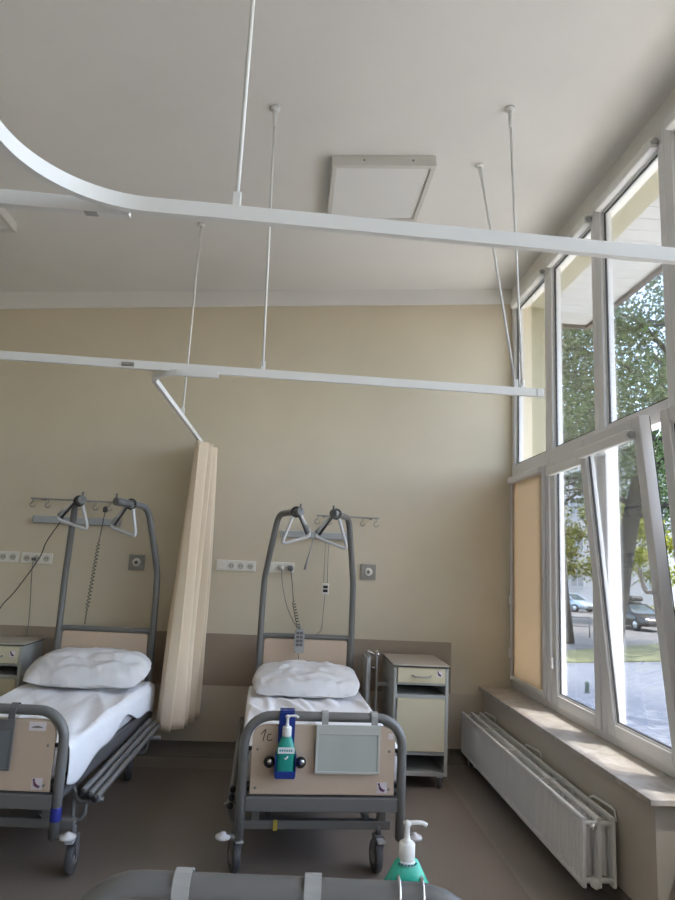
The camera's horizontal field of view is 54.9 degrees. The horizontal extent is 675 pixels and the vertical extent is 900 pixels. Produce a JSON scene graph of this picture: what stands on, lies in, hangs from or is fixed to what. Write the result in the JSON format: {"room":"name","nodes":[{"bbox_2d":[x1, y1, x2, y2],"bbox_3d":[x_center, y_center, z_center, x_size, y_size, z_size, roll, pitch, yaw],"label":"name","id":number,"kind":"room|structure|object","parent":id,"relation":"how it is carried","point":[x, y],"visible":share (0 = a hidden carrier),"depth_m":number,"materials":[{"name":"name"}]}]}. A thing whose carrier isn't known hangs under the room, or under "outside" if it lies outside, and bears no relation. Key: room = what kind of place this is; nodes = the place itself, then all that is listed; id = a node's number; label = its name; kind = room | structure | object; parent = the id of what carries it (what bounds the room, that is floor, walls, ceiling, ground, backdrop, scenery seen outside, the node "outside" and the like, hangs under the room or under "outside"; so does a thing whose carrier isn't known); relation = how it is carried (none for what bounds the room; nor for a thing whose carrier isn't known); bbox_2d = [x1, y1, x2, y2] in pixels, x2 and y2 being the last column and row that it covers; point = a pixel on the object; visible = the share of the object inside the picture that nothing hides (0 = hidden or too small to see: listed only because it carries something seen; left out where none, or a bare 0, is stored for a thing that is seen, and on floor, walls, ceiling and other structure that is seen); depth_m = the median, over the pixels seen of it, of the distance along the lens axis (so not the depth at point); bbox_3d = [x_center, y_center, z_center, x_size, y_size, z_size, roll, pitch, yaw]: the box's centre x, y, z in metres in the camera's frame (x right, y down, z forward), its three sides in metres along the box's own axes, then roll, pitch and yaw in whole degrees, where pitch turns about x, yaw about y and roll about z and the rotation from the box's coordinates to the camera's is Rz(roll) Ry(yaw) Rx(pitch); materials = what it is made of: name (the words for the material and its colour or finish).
{"room":"hospital room","nodes":[
{"label":"hospital room","id":0,"kind":"room"},
{"bbox_2d":[0,304,511,694],"bbox_3d":[-1.797,0.362,5.373,6.920,4.180,0.140,3,-10,-4],"label":"wall","id":1,"kind":"structure","parent":0,"point":[434,467],"depth_m":5.42,"materials":[{"name":"beige paint"}]},
{"bbox_2d":[0,551,19,562],"bbox_3d":[-2.685,0.841,5.147,0.318,0.086,0.018,3,-10,-4],"label":"strip","id":2,"kind":"object","parent":1,"relation":"attached to","point":[5,556],"visible":1,"depth_m":5.15,"materials":[{"name":"white plastic"}]},
{"bbox_2d":[0,552,7,560],"bbox_3d":[-2.646,0.842,5.145,0.066,0.066,0.003,3,-10,-4],"label":"socket","id":3,"kind":"object","parent":2,"relation":"attached to","point":[3,555],"depth_m":5.14,"materials":[{"name":"grey plastic"}]},
{"bbox_2d":[8,552,17,560],"bbox_3d":[-2.570,0.847,5.149,0.066,0.066,0.003,3,-10,-4],"label":"socket","id":4,"kind":"object","parent":2,"relation":"attached to","point":[12,556],"depth_m":5.15,"materials":[{"name":"grey plastic"}]},
{"bbox_2d":[21,552,52,563],"bbox_3d":[-2.389,0.860,5.165,0.242,0.086,0.018,3,-10,-4],"label":"strip","id":5,"kind":"object","parent":1,"relation":"attached to","point":[46,558],"visible":0.99,"depth_m":5.16,"materials":[{"name":"white plastic"}]},
{"bbox_2d":[22,553,30,561],"bbox_3d":[-2.465,0.855,5.155,0.066,0.066,0.003,3,-10,-4],"label":"socket","id":6,"kind":"object","parent":5,"relation":"attached to","point":[26,557],"depth_m":5.15,"materials":[{"name":"grey plastic"}]},
{"bbox_2d":[26,557,35,636],"bbox_3d":[-2.410,1.150,5.091,0.042,0.614,0.034,3,-10,-4],"label":"power cable","id":7,"kind":"object","parent":5,"relation":"hanging from","point":[32,558],"visible":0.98,"depth_m":5.08,"materials":[{"name":"grey plastic"}]},
{"bbox_2d":[32,554,40,562],"bbox_3d":[-2.389,0.859,5.160,0.066,0.066,0.003,3,-10,-4],"label":"socket","id":8,"kind":"object","parent":5,"relation":"attached to","point":[36,556],"depth_m":5.16,"materials":[{"name":"grey"}]},
{"bbox_2d":[42,554,50,562],"bbox_3d":[-2.313,0.864,5.165,0.066,0.066,0.003,3,-10,-4],"label":"socket","id":9,"kind":"object","parent":5,"relation":"attached to","point":[46,558],"depth_m":5.16,"materials":[{"name":"grey plastic"}]},
{"bbox_2d":[29,497,112,510],"bbox_3d":[-2.099,0.441,5.221,0.693,0.081,0.090,3,-10,-4],"label":"hook rail","id":10,"kind":"object","parent":1,"relation":"attached to","point":[33,498],"visible":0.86,"depth_m":5.18,"materials":[{"name":"grey metal"}]},
{"bbox_2d":[84,506,107,623],"bbox_3d":[-1.883,0.879,5.042,0.044,0.901,0.188,1,-10,7],"label":"coiled cord","id":11,"kind":"object","parent":10,"relation":"hanging from","point":[105,509],"visible":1,"depth_m":5.05,"materials":[{"name":"grey plastic"}]},
{"bbox_2d":[32,515,120,526],"bbox_3d":[-2.091,0.570,5.219,0.684,0.060,0.052,3,-10,-4],"label":"panel","id":12,"kind":"object","parent":1,"relation":"attached to","point":[36,518],"visible":0.84,"depth_m":5.20,"materials":[{"name":"grey metal"}]},
{"bbox_2d":[0,518,63,608],"bbox_3d":[-2.299,0.946,4.959,0.634,0.846,0.220,-2,-11,23],"label":"power cable","id":13,"kind":"object","parent":12,"relation":"hanging from","point":[62,518],"visible":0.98,"depth_m":5.04,"materials":[{"name":"grey plastic"}]},
{"bbox_2d":[128,554,144,570],"bbox_3d":[-1.610,0.900,5.205,0.124,0.124,0.036,3,-10,-4],"label":"outlet","id":14,"kind":"object","parent":1,"relation":"attached to","point":[136,562],"visible":1,"depth_m":5.21,"materials":[{"name":"grey metal"}]},
{"bbox_2d":[0,625,450,693],"bbox_3d":[-2.142,1.585,5.068,6.135,0.395,0.018,3,-10,-4],"label":"wall panel","id":15,"kind":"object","parent":1,"relation":"attached to","point":[229,659],"depth_m":5.15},
{"bbox_2d":[216,559,255,571],"bbox_3d":[-0.821,0.937,5.264,0.318,0.086,0.018,3,-10,-4],"label":"strip","id":16,"kind":"object","parent":1,"relation":"attached to","point":[225,565],"visible":1,"depth_m":5.26,"materials":[{"name":"white plastic"}]},
{"bbox_2d":[227,561,235,569],"bbox_3d":[-0.859,0.934,5.257,0.066,0.066,0.003,3,-10,-4],"label":"socket","id":17,"kind":"object","parent":16,"relation":"attached to","point":[231,565],"depth_m":5.25,"materials":[{"name":"grey plastic"}]},
{"bbox_2d":[236,562,244,569],"bbox_3d":[-0.782,0.938,5.261,0.066,0.066,0.003,3,-10,-4],"label":"socket","id":18,"kind":"object","parent":16,"relation":"attached to","point":[239,565],"depth_m":5.26,"materials":[{"name":"grey"}]},
{"bbox_2d":[246,562,254,570],"bbox_3d":[-0.706,0.943,5.266,0.066,0.066,0.003,3,-10,-4],"label":"socket","id":19,"kind":"object","parent":16,"relation":"attached to","point":[250,566],"depth_m":5.26,"materials":[{"name":"grey plastic"}]},
{"bbox_2d":[0,289,511,308],"bbox_3d":[-1.740,-1.291,5.590,6.670,0.718,0.022,3,-10,-4],"label":"trim","id":20,"kind":"structure","parent":1,"relation":"attached to","point":[151,299],"depth_m":5.65,"materials":[{"name":"white paint"}]},
{"bbox_2d":[269,562,293,572],"bbox_3d":[-0.472,0.955,5.285,0.242,0.086,0.018,3,-10,-4],"label":"strip","id":21,"kind":"object","parent":1,"relation":"attached to","point":[274,567],"visible":0.75,"depth_m":5.28,"materials":[{"name":"white plastic"}]},
{"bbox_2d":[275,563,283,571],"bbox_3d":[-0.472,0.954,5.281,0.066,0.066,0.003,3,-10,-4],"label":"socket","id":22,"kind":"object","parent":21,"relation":"attached to","point":[277,565],"depth_m":5.28,"materials":[{"name":"grey"}]},
{"bbox_2d":[279,566,296,627],"bbox_3d":[-0.391,1.143,5.090,0.041,0.458,0.357,8,-11,-27],"label":"power cable","id":23,"kind":"object","parent":21,"relation":"attached to","point":[280,567],"visible":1,"depth_m":5.14,"materials":[{"name":"grey plastic"}]},
{"bbox_2d":[285,564,292,571],"bbox_3d":[-0.396,0.959,5.286,0.066,0.066,0.003,3,-10,-4],"label":"socket","id":24,"kind":"object","parent":21,"relation":"attached to","point":[286,565],"depth_m":5.28,"materials":[{"name":"grey plastic"}]},
{"bbox_2d":[288,565,298,628],"bbox_3d":[-0.348,1.140,5.080,0.058,0.465,0.364,5,-10,-15],"label":"coiled cord","id":25,"kind":"object","parent":21,"relation":"attached to","point":[290,568],"visible":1,"depth_m":5.05,"materials":[{"name":"grey plastic"}]},
{"bbox_2d":[113,739,472,765],"bbox_3d":[-2.039,2.242,4.936,6.400,0.105,0.070,3,-10,-4],"label":"baseboard","id":26,"kind":"structure","parent":1,"relation":"attached to","point":[157,748],"depth_m":5.00,"materials":[{"name":"grey plastic"}]},
{"bbox_2d":[133,683,482,748],"bbox_3d":[-2.029,1.994,5.008,6.400,0.420,0.013,3,-10,-4],"label":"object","id":27,"kind":"structure","parent":1,"relation":"attached to","point":[221,707],"depth_m":5.08,"materials":[{"name":"taupe-brown paint"}]},
{"bbox_2d":[281,530,346,539],"bbox_3d":[-0.176,0.700,5.333,0.579,0.060,0.052,3,-10,-4],"label":"panel","id":28,"kind":"object","parent":1,"relation":"attached to","point":[291,534],"visible":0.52,"depth_m":5.31,"materials":[{"name":"grey metal"}]},
{"bbox_2d":[317,543,328,633],"bbox_3d":[-0.112,1.081,5.149,0.060,0.738,0.202,0,-10,17],"label":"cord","id":29,"kind":"object","parent":28,"relation":"hanging from","point":[325,586],"visible":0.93,"depth_m":5.18,"materials":[{"name":"white plastic"}]},
{"bbox_2d":[315,514,378,526],"bbox_3d":[0.076,0.586,5.351,0.532,0.081,0.090,3,-10,-4],"label":"hook rail","id":30,"kind":"object","parent":1,"relation":"attached to","point":[370,518],"visible":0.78,"depth_m":5.32,"materials":[{"name":"grey metal"}]},
{"bbox_2d":[360,564,375,579],"bbox_3d":[0.253,0.998,5.321,0.124,0.124,0.036,3,-10,-4],"label":"outlet","id":31,"kind":"object","parent":1,"relation":"attached to","point":[368,571],"visible":1,"depth_m":5.32,"materials":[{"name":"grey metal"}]},
{"bbox_2d":[0,755,600,899],"bbox_3d":[-1.495,1.472,-0.249,6.760,0.120,10.620,3,-10,-4],"label":"floor","id":32,"kind":"structure","parent":0,"point":[169,815],"depth_m":3.52,"materials":[{"name":"plastic"}]},
{"bbox_2d":[0,636,44,696],"bbox_3d":[-2.462,1.808,4.706,0.422,0.841,0.430,3,-10,-4],"label":"base cabinet","id":33,"kind":"object","parent":32,"relation":"on","point":[17,653],"visible":0.36,"depth_m":4.62,"materials":[{"name":"grey wood"}]},
{"bbox_2d":[0,492,160,874],"bbox_3d":[-1.668,1.170,3.964,1.034,1.913,1.811,3,-10,-1],"label":"hospital bed","id":34,"kind":"object","parent":32,"relation":"on","point":[28,781],"visible":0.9,"depth_m":3.12,"materials":[{"name":"grey metal"}]},
{"bbox_2d":[0,702,20,770],"bbox_3d":[-1.679,1.339,3.064,0.325,0.296,0.068,3,-10,-1],"label":"holder","id":35,"kind":"object","parent":34,"relation":"attached to","point":[7,726],"visible":0.97,"depth_m":3.04,"materials":[{"name":"grey metal"}]},
{"bbox_2d":[56,495,88,529],"bbox_3d":[-1.866,0.438,4.579,0.234,0.244,0.062,2,-10,3],"label":"grip","id":36,"kind":"object","parent":34,"relation":"hanging from","point":[63,512],"visible":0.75,"depth_m":4.58,"materials":[{"name":"grey plastic"}]},
{"bbox_2d":[0,681,154,784],"bbox_3d":[-1.705,1.618,3.877,0.822,0.238,1.627,3,-10,-1],"label":"mattress","id":37,"kind":"object","parent":34,"relation":"on","point":[93,717],"visible":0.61,"depth_m":3.88,"materials":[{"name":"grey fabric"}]},
{"bbox_2d":[23,647,150,688],"bbox_3d":[-1.689,1.479,4.437,0.799,0.224,0.494,3,-10,-3],"label":"pillow","id":38,"kind":"object","parent":37,"relation":"on","point":[68,667],"visible":1,"depth_m":4.28,"materials":[{"name":"white fabric"}]},
{"bbox_2d":[110,498,136,536],"bbox_3d":[-1.518,0.479,4.626,0.222,0.274,0.051,-1,-11,20],"label":"grip","id":39,"kind":"object","parent":34,"relation":"hanging from","point":[117,518],"visible":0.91,"depth_m":4.62,"materials":[{"name":"grey plastic"}]},
{"bbox_2d":[79,869,461,899],"bbox_3d":[-0.112,1.017,0.332,0.998,1.104,1.811,3,-10,0],"label":"hospital bed","id":40,"kind":"object","parent":32,"relation":"on","point":[145,884],"visible":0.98,"depth_m":1.22,"materials":[{"name":"grey metal"}]},
{"bbox_2d":[171,867,321,899],"bbox_3d":[-0.184,0.947,1.214,0.340,0.296,0.068,3,-10,0],"label":"holder","id":41,"kind":"object","parent":40,"relation":"attached to","point":[182,876],"visible":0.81,"depth_m":1.21,"materials":[{"name":"grey plastic"}]},
{"bbox_2d":[396,874,424,899],"bbox_3d":[0.136,0.882,1.259,0.115,0.130,0.132,3,-10,0],"label":"wire holder","id":42,"kind":"object","parent":40,"relation":"hanging from","point":[398,878],"visible":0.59,"depth_m":1.22,"materials":[{"name":"silver metal"}]},
{"bbox_2d":[384,820,427,882],"bbox_3d":[0.137,0.848,1.298,0.092,0.202,0.044,4,-10,-7],"label":"sanitizer bottle","id":43,"kind":"object","parent":42,"relation":"in","point":[406,865],"visible":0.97,"depth_m":1.29,"materials":[{"name":"teal"}]},
{"bbox_2d":[398,862,416,866],"bbox_3d":[0.140,0.822,1.288,0.038,0.003,0.012,4,-10,-7],"label":"print","id":44,"kind":"object","parent":43,"relation":"on","point":[400,864],"depth_m":1.29},
{"bbox_2d":[215,504,421,872],"bbox_3d":[-0.144,1.266,4.099,0.998,1.913,1.811,4,-10,-6],"label":"hospital bed","id":45,"kind":"object","parent":32,"relation":"on","point":[309,791],"visible":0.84,"depth_m":3.19,"materials":[{"name":"grey metal"}]},
{"bbox_2d":[264,708,305,778],"bbox_3d":[-0.249,1.419,3.151,0.206,0.291,0.145,4,-10,-6],"label":"holder","id":46,"kind":"object","parent":45,"relation":"hanging from","point":[300,762],"visible":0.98,"depth_m":3.14,"materials":[{"name":"blue plastic"}]},
{"bbox_2d":[275,715,298,771],"bbox_3d":[-0.240,1.411,3.117,0.100,0.270,0.064,4,-10,-6],"label":"sanitizer bottle","id":47,"kind":"object","parent":46,"relation":"in","point":[285,753],"visible":0.98,"depth_m":3.09,"materials":[{"name":"teal plastic"}]},
{"bbox_2d":[281,506,310,544],"bbox_3d":[-0.287,0.541,4.652,0.213,0.278,0.054,6,-10,-16],"label":"grip","id":48,"kind":"object","parent":45,"relation":"hanging from","point":[307,530],"visible":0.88,"depth_m":4.66,"materials":[{"name":"grey plastic"}]},
{"bbox_2d":[294,624,304,659],"bbox_3d":[-0.288,1.463,4.845,0.074,0.321,0.088,4,-10,-5],"label":"remote","id":49,"kind":"object","parent":45,"relation":"hanging from","point":[299,637],"visible":0.99,"depth_m":4.81,"materials":[{"name":"grey plastic"}]},
{"bbox_2d":[244,686,396,782],"bbox_3d":[-0.163,1.688,4.016,0.823,0.182,1.627,4,-10,-6],"label":"mattress","id":50,"kind":"object","parent":45,"relation":"on","point":[256,704],"visible":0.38,"depth_m":4.17,"materials":[{"name":"grey"}]},
{"bbox_2d":[252,659,359,697],"bbox_3d":[-0.218,1.600,4.574,0.751,0.199,0.486,2,-10,2],"label":"pillow","id":51,"kind":"object","parent":50,"relation":"on","point":[290,678],"visible":1,"depth_m":4.43,"materials":[{"name":"white fabric"}]},
{"bbox_2d":[304,508,347,569],"bbox_3d":[-0.080,0.642,4.676,0.312,0.449,0.052,0,-10,13],"label":"grip","id":52,"kind":"object","parent":45,"relation":"hanging from","point":[320,529],"visible":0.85,"depth_m":4.68,"materials":[{"name":"grey plastic"}]},
{"bbox_2d":[314,710,380,774],"bbox_3d":[0.048,1.441,3.215,0.317,0.286,0.068,4,-10,-6],"label":"holder","id":53,"kind":"object","parent":45,"relation":"attached to","point":[340,749],"visible":0.95,"depth_m":3.18,"materials":[{"name":"grey plastic"}]},
{"bbox_2d":[361,649,450,788],"bbox_3d":[0.480,1.938,4.782,0.571,0.884,0.590,3,-10,-4],"label":"base cabinet","id":54,"kind":"object","parent":32,"relation":"on","point":[415,686],"visible":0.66,"depth_m":4.58,"materials":[{"name":"grey"}]},
{"bbox_2d":[361,654,369,703],"bbox_3d":[0.205,1.824,4.863,0.020,0.550,0.310,3,-10,-4],"label":"tray","id":55,"kind":"object","parent":54,"relation":"on","point":[365,687],"depth_m":4.80,"materials":[{"name":"grey metal"}]},
{"bbox_2d":[0,0,674,291],"bbox_3d":[-1.336,-2.318,0.406,6.920,0.701,10.880,3,-10,-4],"label":"ceiling","id":56,"kind":"structure","parent":0,"point":[134,97],"depth_m":3.49,"materials":[{"name":"white paint"}]},
{"bbox_2d":[0,207,16,231],"bbox_3d":[-2.466,-1.556,4.077,0.623,0.120,0.644,3,-10,-4],"label":"ceiling lamp","id":57,"kind":"object","parent":56,"relation":"attached to","point":[7,223],"visible":1,"depth_m":4.32,"materials":[{"name":"white"}]},
{"bbox_2d":[0,219,8,228],"bbox_3d":[-2.466,-1.537,4.076,0.560,0.008,0.580,-1,-10,-4],"label":"diffuser","id":58,"kind":"object","parent":57,"relation":"attached to","point":[3,224],"depth_m":4.32,"materials":[{"name":"white plastic"}]},
{"bbox_2d":[181,222,204,413],"bbox_3d":[-0.979,-0.893,4.407,0.052,1.380,0.052,3,-10,-4],"label":"suspension rod","id":59,"kind":"object","parent":56,"relation":"hanging from","point":[201,225],"visible":0.88,"depth_m":4.42,"materials":[{"name":"white metal"}]},
{"bbox_2d":[152,369,218,441],"bbox_3d":[-0.997,-0.213,4.318,0.337,0.060,2.238,5,-10,-11],"label":"rail","id":60,"kind":"object","parent":59,"relation":"hanging from","point":[173,372],"visible":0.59,"depth_m":3.35,"materials":[{"name":"white metal"}]},
{"bbox_2d":[156,440,217,732],"bbox_3d":[-1.130,0.978,4.923,0.224,2.114,0.586,2,-10,3],"label":"curtain","id":61,"kind":"object","parent":60,"relation":"hanging from","point":[179,703],"visible":1,"depth_m":4.86,"materials":[{"name":"beige fabric"}]},
{"bbox_2d":[232,0,254,205],"bbox_3d":[-0.251,-1.335,1.931,0.052,1.390,0.052,3,-10,-4],"label":"suspension rod","id":62,"kind":"object","parent":56,"relation":"hanging from","point":[237,195],"visible":0.95,"depth_m":1.85,"materials":[{"name":"white metal"}]},
{"bbox_2d":[260,105,279,368],"bbox_3d":[-0.361,-1.090,3.350,0.056,1.390,0.200,3,-10,-4],"label":"suspension rod","id":63,"kind":"object","parent":56,"relation":"hanging from","point":[274,109],"visible":1,"depth_m":3.36,"materials":[{"name":"white metal"}]},
{"bbox_2d":[272,110,276,126],"bbox_3d":[-0.328,-1.729,3.392,0.021,0.085,0.030,3,-10,-4],"label":"socket","id":64,"kind":"object","parent":63,"relation":"attached to","point":[274,112],"depth_m":3.38,"materials":[{"name":"white plastic"}]},
{"bbox_2d":[0,120,674,264],"bbox_3d":[0.054,-0.679,1.560,2.837,0.042,1.158,10,-13,-37],"label":"rail","id":65,"kind":"object","parent":56,"relation":"hanging from","point":[10,146],"visible":1,"depth_m":1.81,"materials":[{"name":"white metal"}]},
{"bbox_2d":[0,189,130,218],"bbox_3d":[-2.663,-0.795,1.616,4.202,0.046,0.025,4,-10,-5],"label":"rail","id":66,"kind":"object","parent":65,"relation":"attached to","point":[17,199],"visible":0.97,"depth_m":1.78,"materials":[{"name":"white metal"}]},
{"bbox_2d":[326,155,436,221],"bbox_3d":[0.255,-1.649,4.135,0.623,0.120,0.644,3,-10,-4],"label":"ceiling lamp","id":67,"kind":"object","parent":56,"relation":"attached to","point":[387,187],"visible":0.91,"depth_m":4.04,"materials":[{"name":"white plastic"}]},
{"bbox_2d":[332,168,429,217],"bbox_3d":[0.256,-1.631,4.134,0.560,0.008,0.580,-1,-10,-4],"label":"diffuser","id":68,"kind":"object","parent":67,"relation":"attached to","point":[356,192],"depth_m":4.10,"materials":[{"name":"white"}]},
{"bbox_2d":[476,163,517,386],"bbox_3d":[0.907,-1.020,3.705,0.052,1.493,0.348,8,-11,-28],"label":"suspension rod","id":69,"kind":"object","parent":56,"relation":"hanging from","point":[480,166],"visible":1,"depth_m":3.66,"materials":[{"name":"white metal"}]},
{"bbox_2d":[0,351,543,397],"bbox_3d":[-1.909,-0.484,3.193,6.032,0.044,0.040,4,-10,-5],"label":"rail","id":70,"kind":"object","parent":69,"relation":"hanging from","point":[4,355],"visible":1,"depth_m":3.32,"materials":[{"name":"white paint"}]},
{"bbox_2d":[478,167,482,179],"bbox_3d":[0.870,-1.678,3.944,0.020,0.093,0.038,8,-11,-26],"label":"socket","id":71,"kind":"object","parent":69,"relation":"attached to","point":[480,168],"depth_m":3.94,"materials":[{"name":"white plastic"}]},
{"bbox_2d":[505,105,524,387],"bbox_3d":[0.939,-1.065,3.446,0.052,1.494,0.298,-2,-11,26],"label":"suspension rod","id":72,"kind":"object","parent":56,"relation":"hanging from","point":[509,109],"visible":0.99,"depth_m":3.45,"materials":[{"name":"white metal"}]},
{"bbox_2d":[508,110,512,127],"bbox_3d":[0.920,-1.761,3.462,0.020,0.092,0.035,-3,-11,29],"label":"socket","id":73,"kind":"object","parent":72,"relation":"attached to","point":[509,111],"depth_m":3.45,"materials":[{"name":"white plastic"}]},
{"bbox_2d":[483,693,657,899],"bbox_3d":[1.706,1.312,-0.002,0.350,0.575,10.600,3,-10,-4],"label":"wall","id":74,"kind":"structure","parent":0,"point":[636,867],"depth_m":3.05,"materials":[{"name":"beige paint"}]},
{"bbox_2d":[512,266,551,708],"bbox_3d":[1.550,0.241,5.143,0.092,3.274,0.815,3,-10,-4],"label":"window","id":75,"kind":"structure","parent":74,"relation":"in","point":[530,415],"depth_m":5.21,"materials":[{"name":"white plastic"}]},
{"bbox_2d":[508,466,545,697],"bbox_3d":[1.445,0.981,5.008,0.047,1.635,0.709,3,-10,-4],"label":"roller blind","id":76,"kind":"object","parent":75,"relation":"attached to","point":[527,597],"visible":1,"depth_m":4.98,"materials":[{"name":"beige fabric"}]},
{"bbox_2d":[510,269,544,308],"bbox_3d":[1.568,-1.330,5.393,0.045,0.057,0.698,3,-10,-4],"label":"roller blind","id":77,"kind":"object","parent":75,"relation":"attached to","point":[539,274],"visible":1,"depth_m":5.30,"materials":[{"name":"white fabric"}]},
{"bbox_2d":[461,712,616,889],"bbox_3d":[1.143,2.069,4.031,0.190,0.428,2.195,3,-10,-4],"label":"radiator","id":78,"kind":"object","parent":74,"relation":"attached to","point":[581,834],"visible":1,"depth_m":3.47,"materials":[{"name":"white metal"}]},
{"bbox_2d":[547,210,606,739],"bbox_3d":[1.607,0.105,4.351,0.092,3.274,0.795,3,-10,-4],"label":"window","id":79,"kind":"structure","parent":74,"relation":"in","point":[578,690],"depth_m":4.36,"materials":[{"name":"white plastic"}]},
{"bbox_2d":[546,458,580,668],"bbox_3d":[1.507,0.756,4.227,0.045,1.382,0.670,3,-10,-4],"label":"roller blind","id":80,"kind":"object","parent":79,"relation":"attached to","point":[573,463],"visible":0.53,"depth_m":4.46,"materials":[{"name":"white paint"}]},
{"bbox_2d":[546,215,590,266],"bbox_3d":[1.624,-1.467,4.602,0.045,0.057,0.678,3,-10,-4],"label":"roller blind","id":81,"kind":"object","parent":79,"relation":"attached to","point":[584,222],"visible":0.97,"depth_m":4.43,"materials":[{"name":"white fabric"}]},
{"bbox_2d":[479,686,674,806],"bbox_3d":[1.374,1.709,3.997,0.295,0.026,2.555,3,-10,-4],"label":"window sill","id":82,"kind":"structure","parent":74,"relation":"attached to","point":[646,782],"depth_m":3.48,"materials":[{"name":"beige stone"}]},
{"bbox_2d":[586,875,631,899],"bbox_3d":[1.216,2.223,3.910,0.060,0.090,2.530,3,-10,-4],"label":"baseboard","id":83,"kind":"structure","parent":74,"relation":"attached to","point":[607,892],"depth_m":3.05,"materials":[{"name":"grey plastic"}]},
{"bbox_2d":[578,130,674,778],"bbox_3d":[1.587,-0.034,3.565,0.243,3.274,0.795,3,-10,-4],"label":"window","id":84,"kind":"structure","parent":74,"relation":"in","point":[635,611],"depth_m":3.51,"materials":[{"name":"white plastic"}]},
{"bbox_2d":[575,430,634,458],"bbox_3d":[1.450,-0.025,3.553,0.048,0.059,0.618,3,-10,-4],"label":"roller blind","id":85,"kind":"object","parent":84,"relation":"attached to","point":[626,436],"visible":1,"depth_m":3.48,"materials":[{"name":"white paint"}]},
{"bbox_2d":[594,138,657,211],"bbox_3d":[1.680,-1.601,3.820,0.045,0.057,0.678,3,-10,-4],"label":"roller blind","id":86,"kind":"object","parent":84,"relation":"attached to","point":[650,145],"visible":1,"depth_m":3.75,"materials":[{"name":"white paint"}]},
{"bbox_2d":[654,806,674,899],"bbox_3d":[1.448,1.785,2.715,0.235,0.560,0.002,3,-10,-4],"label":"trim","id":87,"kind":"structure","parent":74,"relation":"attached to","point":[664,816],"depth_m":2.73,"materials":[{"name":"grey paint"}]},
{"bbox_2d":[660,127,674,559],"bbox_3d":[1.662,-0.168,2.785,0.204,3.274,0.795,3,-10,-4],"label":"window","id":88,"kind":"structure","parent":74,"relation":"in","point":[667,415],"depth_m":3.25,"materials":[{"name":"white plastic"}]},
{"bbox_2d":[664,109,674,129],"bbox_3d":[1.736,-1.736,3.039,0.045,0.057,0.678,3,-10,-4],"label":"roller blind","id":89,"kind":"object","parent":88,"relation":"attached to","point":[669,123],"visible":1,"depth_m":3.32,"materials":[{"name":"white paint"}]},
{"bbox_2d":[512,89,674,299],"bbox_3d":[2.021,-2.302,0.643,0.158,0.230,10.600,3,-10,-4],"label":"lintel","id":90,"kind":"object","parent":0,"point":[655,125],"depth_m":4.04,"materials":[{"name":"white paint"}]},
{"label":"outside","id":91,"kind":"structure","parent":0,"visible":0},
{"bbox_3d":[27.687,11.548,40.681,58.500,0.300,100.000,3,-10,-4],"label":"paving","id":92,"kind":"object","parent":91,"visible":0},
{"bbox_3d":[11.053,8.095,26.404,21.800,0.060,13.900,3,-10,-4],"label":"grass strip","id":93,"kind":"object","parent":92,"relation":"on","visible":0},
{"bbox_2d":[652,428,670,530],"bbox_3d":[13.189,-0.262,29.404,12.585,17.801,14.375,10,-12,-36],"label":"street tree","id":94,"kind":"object","parent":93,"relation":"on","point":[656,440],"visible":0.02,"depth_m":26.57,"materials":[{"name":"green plant"}]},
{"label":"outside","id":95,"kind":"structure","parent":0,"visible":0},
{"bbox_3d":[27.301,13.210,51.099,57.800,0.035,58.900,3,-10,-4],"label":"road","id":96,"kind":"object","parent":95,"visible":0},
{"bbox_2d":[654,442,668,514],"bbox_3d":[9.499,-0.562,30.129,11.938,18.183,13.004,-7,-14,44],"label":"street tree","id":97,"kind":"object","parent":96,"relation":"on","point":[664,473],"visible":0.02,"depth_m":29.34,"materials":[{"name":"green plant"}]},
{"bbox_2d":[655,437,671,538],"bbox_3d":[30.432,5.344,57.062,15.353,17.856,16.363,2,-10,5],"label":"street tree","id":98,"kind":"object","parent":96,"relation":"on","point":[666,497],"visible":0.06,"depth_m":55.36,"materials":[{"name":"green plant"}]},
{"bbox_2d":[659,474,674,606],"bbox_3d":[28.301,9.139,78.530,36.400,17.500,10.600,0,-10,14],"label":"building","id":99,"kind":"structure","parent":96,"relation":"on","point":[671,559],"depth_m":70.69,"materials":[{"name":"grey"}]},
{"bbox_2d":[663,520,674,586],"bbox_3d":[19.007,7.034,41.930,7.011,8.198,6.770,3,-10,-4],"label":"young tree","id":100,"kind":"object","parent":96,"relation":"on","point":[669,544],"visible":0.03,"depth_m":41.36,"materials":[{"name":"green plant"}]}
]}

